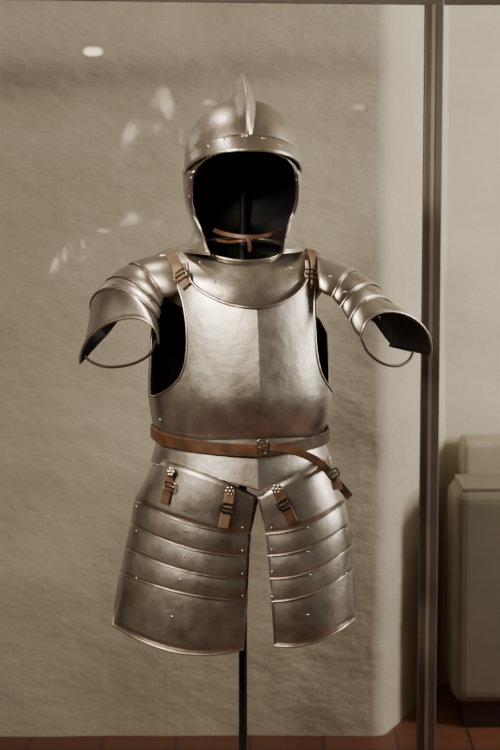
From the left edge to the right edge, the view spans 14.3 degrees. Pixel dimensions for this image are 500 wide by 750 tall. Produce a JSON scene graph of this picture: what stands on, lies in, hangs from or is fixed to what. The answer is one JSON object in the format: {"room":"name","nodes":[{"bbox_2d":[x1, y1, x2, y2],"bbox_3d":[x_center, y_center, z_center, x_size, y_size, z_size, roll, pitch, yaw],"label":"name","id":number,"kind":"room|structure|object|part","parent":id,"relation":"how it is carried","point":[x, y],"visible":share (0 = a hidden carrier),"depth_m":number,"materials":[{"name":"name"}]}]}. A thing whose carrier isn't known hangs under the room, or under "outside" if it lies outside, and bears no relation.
{"room":"museum gallery","nodes":[
{"label":"museum gallery","id":0,"kind":"room"},
{"bbox_2d":[0,0,448,736],"bbox_3d":[-1.210,-0.383,5.578,3.581,2.700,0.548,0,7,0],"label":"wall","id":1,"kind":"structure","parent":0,"point":[101,102],"depth_m":5.37,"materials":[{"name":"paint"}]},
{"bbox_2d":[0,683,499,749],"bbox_3d":[0.000,1.443,1.991,6.000,0.050,9.600,0,7,0],"label":"floor","id":2,"kind":"structure","parent":0,"point":[451,734],"depth_m":5.43,"materials":[{"name":"ceramic"}]},
{"bbox_2d":[239,152,246,749],"bbox_3d":[-0.014,0.317,4.069,0.340,1.680,0.340,0,7,0],"label":"stand","id":3,"kind":"object","parent":2,"relation":"on","point":[242,155],"visible":0.37,"depth_m":4.09,"materials":[{"name":"black metal"}]},
{"bbox_2d":[79,74,431,655],"bbox_3d":[0.013,-0.028,4.006,0.712,1.134,0.366,0,7,0],"label":"suit","id":4,"kind":"object","parent":3,"relation":"attached to","point":[240,392],"visible":1,"depth_m":3.92,"materials":[{"name":"metal"}]},
{"bbox_3d":[-0.118,-0.340,3.966,0.031,0.131,0.129,-2,7,-17],"label":"cheek plate","id":5,"kind":"part","parent":4,"relation":"part of","materials":[{"name":"metal"}]},
{"bbox_3d":[0.089,-0.342,3.984,0.029,0.131,0.129,1,7,4],"label":"cheek plate","id":6,"kind":"part","parent":4,"relation":"part of","materials":[{"name":"metal"}]},
{"bbox_2d":[41,0,499,749],"bbox_3d":[0.148,0.108,4.533,3.509,1.980,0.208,-1,7,-7],"label":"glass display case","id":7,"kind":"object","parent":2,"relation":"on","point":[433,9],"visible":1,"depth_m":4.60,"materials":[{"name":"brown metal"}]},
{"bbox_3d":[-0.564,-0.839,4.334,2.000,0.050,0.030,-1,7,-11],"label":"rail","id":8,"kind":"part","parent":7,"relation":"part of","materials":[{"name":"brown metal"}]},
{"bbox_3d":[-0.572,0.114,4.449,1.982,1.870,0.008,-1,7,-11],"label":"glass pane","id":9,"kind":"part","parent":7,"relation":"part of","materials":[{"name":"clear glass"}]},
{"bbox_3d":[0.417,0.095,4.646,0.042,1.980,0.040,0,7,0],"label":"corner post","id":10,"kind":"part","parent":7,"relation":"part of","materials":[{"name":"brown metal"}]},
{"bbox_3d":[1.159,-0.863,4.529,1.483,0.050,0.030,0,7,0],"label":"rail","id":11,"kind":"part","parent":7,"relation":"part of","materials":[{"name":"brown metal"}]},
{"bbox_2d":[445,474,499,726],"bbox_3d":[0.937,0.631,5.629,0.750,0.676,0.260,0,7,0],"label":"heater","id":12,"kind":"object","parent":2,"relation":"on","point":[472,666],"visible":1,"depth_m":5.51,"materials":[{"name":"grey ceramic"}]},
{"bbox_2d":[440,5,499,682],"bbox_3d":[1.783,-0.414,5.837,2.444,2.700,0.015,0,7,0],"label":"wall niche","id":13,"kind":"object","parent":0,"point":[472,277],"visible":0.72,"depth_m":5.84,"materials":[{"name":"paint"}]},
{"bbox_2d":[458,434,499,473],"bbox_3d":[1.405,0.560,5.854,1.589,0.762,0.165,0,7,0],"label":"window ledge","id":14,"kind":"object","parent":13,"relation":"attached to","point":[477,453],"visible":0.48,"depth_m":5.74,"materials":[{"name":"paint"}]}
]}

